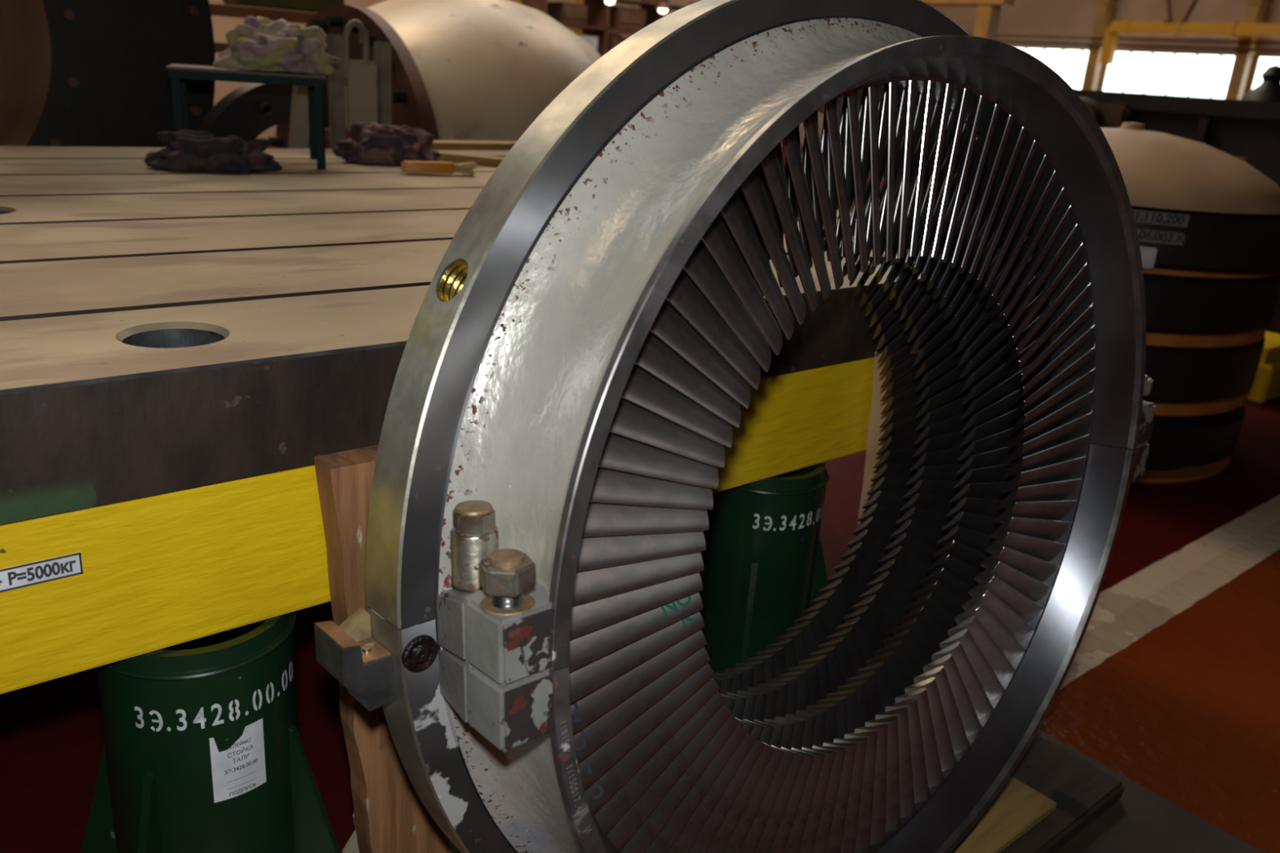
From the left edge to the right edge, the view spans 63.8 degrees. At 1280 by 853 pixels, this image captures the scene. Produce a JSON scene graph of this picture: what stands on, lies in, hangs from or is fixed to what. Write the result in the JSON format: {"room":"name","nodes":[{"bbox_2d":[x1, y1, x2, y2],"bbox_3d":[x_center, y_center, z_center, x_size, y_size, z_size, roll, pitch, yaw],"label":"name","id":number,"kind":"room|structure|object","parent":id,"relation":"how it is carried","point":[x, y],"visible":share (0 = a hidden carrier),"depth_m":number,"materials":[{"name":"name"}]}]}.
{"room":"turbine factory workshop","nodes":[
{"label":"turbine factory workshop","id":0,"kind":"room"},
{"bbox_2d":[208,0,823,146],"bbox_3d":[-4.402,-7.334,11.417,26.000,8.000,0.100,-12,25,-39],"label":"wall","id":1,"kind":"structure","parent":0,"point":[221,24],"depth_m":12.39,"materials":[{"name":"paint"}]},
{"bbox_2d":[0,138,1279,852],"bbox_3d":[2.113,-0.424,5.292,26.000,0.100,21.000,-12,25,-39],"label":"floor","id":2,"kind":"structure","parent":0,"point":[1171,683],"depth_m":2.11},
{"bbox_2d":[0,0,215,147],"bbox_3d":[-2.650,-1.290,3.255,2.220,2.220,1.030,-12,25,-39],"label":"casing","id":3,"kind":"structure","parent":2,"relation":"on","point":[73,73],"depth_m":3.46,"materials":[{"name":"black metal"}]},
{"bbox_2d":[81,611,341,852],"bbox_3d":[-0.518,0.455,1.229,0.302,0.533,0.293,-12,25,-39],"label":"pedestal","id":4,"kind":"object","parent":2,"relation":"on","point":[203,752],"visible":0.8,"depth_m":1.11,"materials":[{"name":"paint"}]},
{"bbox_2d":[0,356,875,693],"bbox_3d":[-0.387,0.101,1.188,3.270,0.177,0.122,-12,25,-39],"label":"beam","id":5,"kind":"structure","parent":4,"relation":"on","point":[82,589],"depth_m":1.06,"materials":[{"name":"metal"}]},
{"bbox_2d":[0,146,929,524],"bbox_3d":[-1.009,-0.336,1.854,3.300,0.123,2.136,-12,25,-39],"label":"table","id":6,"kind":"object","parent":5,"relation":"on","point":[162,331],"visible":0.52,"depth_m":1.24,"materials":[{"name":"metal"}]},
{"bbox_2d":[143,129,282,173],"bbox_3d":[-1.018,-0.659,2.455,0.307,0.089,0.146,-3,21,-21],"label":"rag","id":7,"kind":"object","parent":6,"relation":"on","point":[185,149],"visible":1,"depth_m":2.42,"materials":[{"name":"purple fabric"}]},
{"bbox_2d":[165,63,325,169],"bbox_3d":[-1.017,-0.808,2.678,0.366,0.228,0.300,-3,20,-20],"label":"stand","id":8,"kind":"object","parent":6,"relation":"on","point":[177,73],"visible":0.85,"depth_m":2.55,"materials":[{"name":"metal"}]},
{"bbox_2d":[213,16,340,75],"bbox_3d":[-0.926,-0.973,2.622,0.311,0.130,0.192,-4,21,-23],"label":"pile","id":9,"kind":"object","parent":8,"relation":"on","point":[258,43],"visible":1,"depth_m":2.57,"materials":[{"name":"beige fabric"}]},
{"bbox_2d":[332,121,440,164],"bbox_3d":[-0.708,-0.798,2.894,0.303,0.108,0.158,-3,20,-20],"label":"rag","id":10,"kind":"object","parent":6,"relation":"on","point":[370,142],"visible":0.86,"depth_m":2.85,"materials":[{"name":"purple fabric"}]},
{"bbox_2d":[400,160,477,175],"bbox_3d":[-0.531,-0.685,2.719,0.200,0.035,0.054,-5,21,-26],"label":"brush","id":11,"kind":"object","parent":6,"relation":"on","point":[406,166],"visible":1,"depth_m":2.70,"materials":[{"name":"orange wood"}]},
{"bbox_2d":[433,150,504,166],"bbox_3d":[-0.418,-0.785,3.052,0.620,0.022,0.070,9,20,14],"label":"batten","id":12,"kind":"object","parent":6,"relation":"on","point":[483,160],"visible":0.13,"depth_m":3.05,"materials":[{"name":"brown wood"}]},
{"bbox_2d":[430,140,516,151],"bbox_3d":[-0.453,-0.914,3.349,0.620,0.022,0.090,-13,25,-40],"label":"batten","id":13,"kind":"object","parent":12,"relation":"on","point":[436,144],"visible":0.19,"depth_m":3.24,"materials":[{"name":"brown wood"}]},
{"bbox_2d":[208,3,315,53],"bbox_3d":[-1.832,-1.856,6.125,1.660,1.500,0.400,-12,25,-39],"label":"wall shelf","id":14,"kind":"object","parent":2,"relation":"on","point":[218,10],"visible":0.02,"depth_m":5.50,"materials":[{"name":"brown wood"}]},
{"bbox_2d":[222,0,344,13],"bbox_3d":[-1.948,-2.643,5.600,0.600,0.690,0.270,-12,25,-39],"label":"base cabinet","id":15,"kind":"object","parent":14,"relation":"on","point":[304,6],"visible":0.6,"depth_m":5.63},
{"bbox_2d":[288,85,309,148],"bbox_3d":[-1.157,-0.624,3.394,0.170,1.060,0.040,-12,25,-39],"label":"prop","id":16,"kind":"object","parent":2,"relation":"on","point":[299,131],"visible":0.02,"depth_m":3.29,"materials":[{"name":"paint"}]},
{"bbox_2d":[342,813,359,852],"bbox_3d":[-0.316,0.544,1.395,0.195,0.285,0.006,-12,25,-39],"label":"board","id":17,"kind":"object","parent":2,"relation":"on","point":[352,846],"visible":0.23,"depth_m":1.34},
{"bbox_2d":[324,19,391,149],"bbox_3d":[-0.933,-0.731,3.504,0.350,1.221,0.300,-12,25,-39],"label":"metal bracket","id":18,"kind":"object","parent":2,"relation":"on","point":[359,91],"visible":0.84,"depth_m":3.32,"materials":[{"name":"grey metal"}]},
{"bbox_2d":[313,444,461,852],"bbox_3d":[-0.280,0.360,1.265,0.211,0.718,0.043,-12,25,-39],"label":"wooden plank","id":19,"kind":"object","parent":2,"relation":"on","point":[390,816],"visible":0.35,"depth_m":1.20,"materials":[{"name":"brown wood"}]},
{"bbox_2d":[197,0,601,148],"bbox_3d":[-0.975,-0.981,4.311,2.007,1.608,1.608,-12,25,-39],"label":"casing","id":20,"kind":"structure","parent":2,"relation":"on","point":[481,70],"depth_m":3.76,"materials":[{"name":"paint"}]},
{"bbox_2d":[508,0,520,4],"bbox_3d":[-1.644,-5.463,13.649,0.360,3.400,0.360,-12,25,-39],"label":"post","id":21,"kind":"object","parent":2,"relation":"on","point":[518,2],"visible":0.02,"depth_m":13.46,"materials":[{"name":"paint"}]},
{"bbox_2d":[573,0,583,35],"bbox_3d":[-0.742,-5.612,14.269,0.360,3.400,0.360,-12,25,-39],"label":"post","id":22,"kind":"object","parent":2,"relation":"on","point":[577,31],"visible":0.02,"depth_m":14.20,"materials":[{"name":"paint"}]},
{"bbox_2d":[520,0,695,56],"bbox_3d":[-0.287,-4.848,14.152,2.960,2.100,0.500,-12,25,-39],"label":"storage rack","id":23,"kind":"object","parent":2,"relation":"on","point":[597,11],"visible":0.09,"depth_m":13.62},
{"bbox_2d":[546,2,587,25],"bbox_3d":[-0.940,-5.342,13.305,0.400,0.245,0.365,-12,25,-39],"label":"box","id":24,"kind":"object","parent":23,"relation":"in","point":[562,12],"visible":0.8,"depth_m":13.17,"materials":[{"name":"brown cardboard"}]},
{"bbox_2d":[577,35,598,52],"bbox_3d":[-0.796,-5.006,13.575,0.350,0.295,0.365,-12,25,-39],"label":"box","id":25,"kind":"object","parent":23,"relation":"in","point":[592,41],"visible":0.26,"depth_m":13.47,"materials":[{"name":"paper"}]},
{"bbox_2d":[608,33,622,51],"bbox_3d":[-0.433,-5.111,13.864,0.200,0.355,0.365,-12,25,-39],"label":"box","id":26,"kind":"object","parent":23,"relation":"in","point":[615,39],"visible":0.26,"depth_m":13.69,"materials":[{"name":"brown cardboard"}]},
{"bbox_2d":[608,6,646,31],"bbox_3d":[-0.216,-5.509,13.896,0.500,0.275,0.365,-12,25,-39],"label":"box","id":27,"kind":"object","parent":23,"relation":"in","point":[620,17],"visible":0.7,"depth_m":13.73,"materials":[{"name":"brown cardboard"}]},
{"bbox_2d":[698,462,829,672],"bbox_3d":[0.192,0.305,1.814,0.302,0.533,0.293,-12,25,-39],"label":"pedestal","id":28,"kind":"object","parent":2,"relation":"on","point":[763,559],"visible":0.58,"depth_m":1.70,"materials":[{"name":"paint"}]},
{"bbox_2d":[857,345,924,527],"bbox_3d":[0.456,0.204,1.872,0.206,0.718,0.044,-12,25,-39],"label":"wooden plank","id":29,"kind":"object","parent":2,"relation":"on","point":[876,420],"visible":0.12,"depth_m":1.74,"materials":[{"name":"brown wood"}]},
{"bbox_2d":[920,0,1015,39],"bbox_3d":[4.199,-5.083,15.103,0.280,2.550,2.300,-12,25,-39],"label":"frame","id":30,"kind":"object","parent":2,"relation":"on","point":[988,11],"visible":0.27,"depth_m":14.17,"materials":[{"name":"paint"}]},
{"bbox_2d":[1079,0,1116,90],"bbox_3d":[7.804,-8.220,16.582,0.360,8.000,0.280,-12,25,-39],"label":"column","id":31,"kind":"structure","parent":2,"relation":"on","point":[1104,9],"depth_m":17.15,"materials":[{"name":"metal"}]},
{"bbox_2d":[1035,728,1264,852],"bbox_3d":[0.312,0.717,1.454,1.350,0.008,0.600,-12,25,-39],"label":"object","id":32,"kind":"structure","parent":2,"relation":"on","point":[1142,820],"depth_m":1.71,"materials":[{"name":"grey concrete"}]},
{"bbox_2d":[1000,734,1124,852],"bbox_3d":[0.261,0.686,1.475,1.260,0.035,0.288,-12,25,-39],"label":"wooden block","id":33,"kind":"object","parent":32,"relation":"on","point":[1081,791],"visible":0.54,"depth_m":1.73,"materials":[{"name":"brown wood"}]},
{"bbox_2d":[314,0,1155,852],"bbox_3d":[0.225,0.082,1.317,1.293,1.201,0.415,-12,25,-39],"label":"ring","id":34,"kind":"object","parent":33,"relation":"on","point":[580,361],"visible":1,"depth_m":1.04,"materials":[{"name":"metal"}]},
{"bbox_2d":[480,592,535,615],"bbox_3d":[-0.109,0.145,0.845,0.046,0.001,0.046,-12,21,-39],"label":"washer","id":35,"kind":"object","parent":34,"relation":"in","point":[524,604],"depth_m":0.83,"materials":[{"name":"metal"}]},
{"bbox_2d":[1142,400,1149,405],"bbox_3d":[0.745,-0.037,1.551,0.046,0.001,0.046,-12,21,-39],"label":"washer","id":36,"kind":"object","parent":34,"relation":"in","point":[1144,402],"depth_m":1.54,"materials":[{"name":"silver metal"}]},
{"bbox_2d":[951,776,1056,852],"bbox_3d":[0.469,0.641,1.548,0.471,0.015,0.084,-12,25,-39],"label":"wooden board","id":37,"kind":"object","parent":33,"relation":"on","point":[1017,807],"visible":0.77,"depth_m":1.62,"materials":[{"name":"beige wood"}]},
{"bbox_2d":[1072,65,1279,333],"bbox_3d":[3.223,-1.110,5.242,0.850,1.380,4.000,-12,25,-39],"label":"bed","id":38,"kind":"object","parent":2,"relation":"on","point":[1248,127],"visible":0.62,"depth_m":5.17,"materials":[{"name":"metal"}]},
{"bbox_2d":[1134,454,1231,483],"bbox_3d":[1.558,-0.013,3.817,1.128,0.012,1.128,-12,25,-39],"label":"spacer","id":39,"kind":"object","parent":2,"relation":"on","point":[1205,470],"visible":0.09,"depth_m":3.37,"materials":[{"name":"brown wood"}]},
{"bbox_2d":[1145,404,1245,471],"bbox_3d":[1.566,-0.120,3.780,1.140,0.216,1.140,-12,25,-39],"label":"ring","id":40,"kind":"object","parent":39,"relation":"on","point":[1179,442],"visible":0.1,"depth_m":3.28,"materials":[{"name":"black metal"}]},
{"bbox_2d":[1148,389,1249,416],"bbox_3d":[1.575,-0.239,3.739,1.128,0.036,1.128,-12,25,-39],"label":"spacer","id":41,"kind":"object","parent":40,"relation":"on","point":[1175,409],"visible":0.09,"depth_m":3.25,"materials":[{"name":"orange metal"}]},
{"bbox_2d":[1142,337,1265,402],"bbox_3d":[1.583,-0.344,3.702,1.140,0.186,1.140,-12,25,-39],"label":"ring","id":42,"kind":"object","parent":41,"relation":"on","point":[1178,374],"visible":0.2,"depth_m":3.19,"materials":[{"name":"black metal"}]},
{"bbox_2d":[1146,324,1267,347],"bbox_3d":[1.591,-0.448,3.666,1.128,0.036,1.128,-12,25,-39],"label":"spacer","id":43,"kind":"object","parent":42,"relation":"on","point":[1191,340],"visible":0.07,"depth_m":3.16,"materials":[{"name":"orange metal"}]},
{"bbox_2d":[1142,272,1279,334],"bbox_3d":[1.598,-0.550,3.631,1.140,0.180,1.140,-12,25,-39],"label":"ring","id":44,"kind":"object","parent":43,"relation":"on","point":[1175,304],"visible":0.22,"depth_m":3.11,"materials":[{"name":"black metal"}]},
{"bbox_2d":[1142,267,1276,278],"bbox_3d":[1.606,-0.650,3.596,1.128,0.033,1.128,-12,25,-39],"label":"spacer","id":45,"kind":"object","parent":44,"relation":"on","point":[1153,270],"visible":0.03,"depth_m":3.07,"materials":[{"name":"orange metal"}]},
{"bbox_2d":[1131,205,1279,274],"bbox_3d":[1.613,-0.748,3.562,1.380,0.174,1.380,-12,25,-39],"label":"ring","id":46,"kind":"object","parent":45,"relation":"on","point":[1169,238],"visible":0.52,"depth_m":2.92,"materials":[{"name":"black metal"}]},
{"bbox_2d":[1100,122,1279,214],"bbox_3d":[1.542,-0.854,3.262,0.972,0.213,0.972,-12,25,-39],"label":"dome","id":47,"kind":"object","parent":46,"relation":"on","point":[1158,170],"visible":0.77,"depth_m":2.92,"materials":[{"name":"paint"}]},
{"bbox_2d":[1235,156,1260,172],"bbox_3d":[1.971,-1.125,4.322,1.100,0.090,0.280,9,20,12],"label":"board","id":48,"kind":"object","parent":46,"relation":"on","point":[1244,159],"visible":0.08,"depth_m":4.29,"materials":[{"name":"brown wood"}]},
{"bbox_2d":[1224,0,1268,99],"bbox_3d":[9.306,-7.537,14.936,0.360,8.000,0.280,-12,25,-39],"label":"column","id":49,"kind":"structure","parent":2,"relation":"on","point":[1255,9],"depth_m":15.55,"materials":[{"name":"metal"}]},
{"bbox_2d":[968,33,1279,52],"bbox_3d":[8.107,-6.139,16.462,0.040,0.138,7.400,-12,25,-39],"label":"pipe","id":50,"kind":"object","parent":49,"relation":"attached to","point":[971,34],"visible":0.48,"depth_m":16.38,"materials":[{"name":"brown metal"}]},
{"bbox_2d":[1099,19,1279,64],"bbox_3d":[9.140,-5.566,15.079,0.290,0.670,4.780,-12,25,-39],"label":"beam","id":51,"kind":"structure","parent":49,"relation":"attached to","point":[1236,29],"depth_m":15.77,"materials":[{"name":"yellow metal"}]},
{"bbox_2d":[1163,0,1177,22],"bbox_3d":[8.099,-7.230,15.874,0.200,1.880,0.740,-12,25,-39],"label":"diagonal brace","id":52,"kind":"object","parent":51,"relation":"on","point":[1170,19],"visible":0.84,"depth_m":15.92,"materials":[{"name":"brown metal"}]},
{"bbox_2d":[1177,0,1198,23],"bbox_3d":[8.627,-6.990,15.294,0.200,1.880,0.740,-12,25,-39],"label":"diagonal brace","id":53,"kind":"object","parent":51,"relation":"on","point":[1193,3],"visible":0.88,"depth_m":15.71,"materials":[{"name":"brown metal"}]},
{"bbox_2d":[1246,331,1279,403],"bbox_3d":[2.664,-0.294,4.546,0.500,0.220,0.400,-12,25,-39],"label":"base","id":54,"kind":"object","parent":2,"relation":"on","point":[1266,385],"visible":0.29,"depth_m":4.30,"materials":[{"name":"paint"}]},
{"bbox_2d":[932,0,1279,96],"bbox_3d":[12.333,-6.347,12.160,0.100,8.000,21.000,-12,25,-39],"label":"wall","id":55,"kind":"structure","parent":0,"point":[1068,18],"depth_m":17.22,"materials":[{"name":"paint"}]},
{"bbox_2d":[1017,48,1088,89],"bbox_3d":[7.170,-6.387,18.379,0.060,0.680,2.140,-12,25,-39],"label":"window","id":56,"kind":"structure","parent":55,"relation":"in","point":[1069,65],"depth_m":18.03,"materials":[{"name":"white glass"}]},
{"bbox_2d":[1102,51,1235,98],"bbox_3d":[8.646,-5.715,16.762,0.060,0.680,2.160,-12,25,-39],"label":"window","id":57,"kind":"structure","parent":55,"relation":"in","point":[1205,76],"depth_m":16.76,"materials":[{"name":"white glass"}]},
{"bbox_2d":[1252,57,1279,89],"bbox_3d":[9.942,-5.126,15.342,0.060,0.680,1.460,-12,25,-39],"label":"window","id":58,"kind":"structure","parent":55,"relation":"in","point":[1264,63],"depth_m":15.74,"materials":[{"name":"white glass"}]},
{"bbox_3d":[2.681,-8.057,2.641,26.000,0.100,21.000,-12,25,-39],"label":"ceiling","id":59,"kind":"structure","parent":0,"visible":0},
{"bbox_2d":[604,0,617,4],"bbox_3d":[-0.165,-8.177,11.890,0.210,6.127,0.210,-12,25,-39],"label":"lamp","id":60,"kind":"object","parent":59,"relation":"hanging from","point":[607,2],"visible":1,"depth_m":12.85,"materials":[{"name":"white glass"}]},
{"bbox_2d":[654,0,671,13],"bbox_3d":[0.512,-8.307,12.454,0.210,6.156,0.210,-12,25,-39],"label":"lamp","id":61,"kind":"object","parent":59,"relation":"hanging from","point":[663,7],"visible":1,"depth_m":13.39,"materials":[{"name":"white glass"}]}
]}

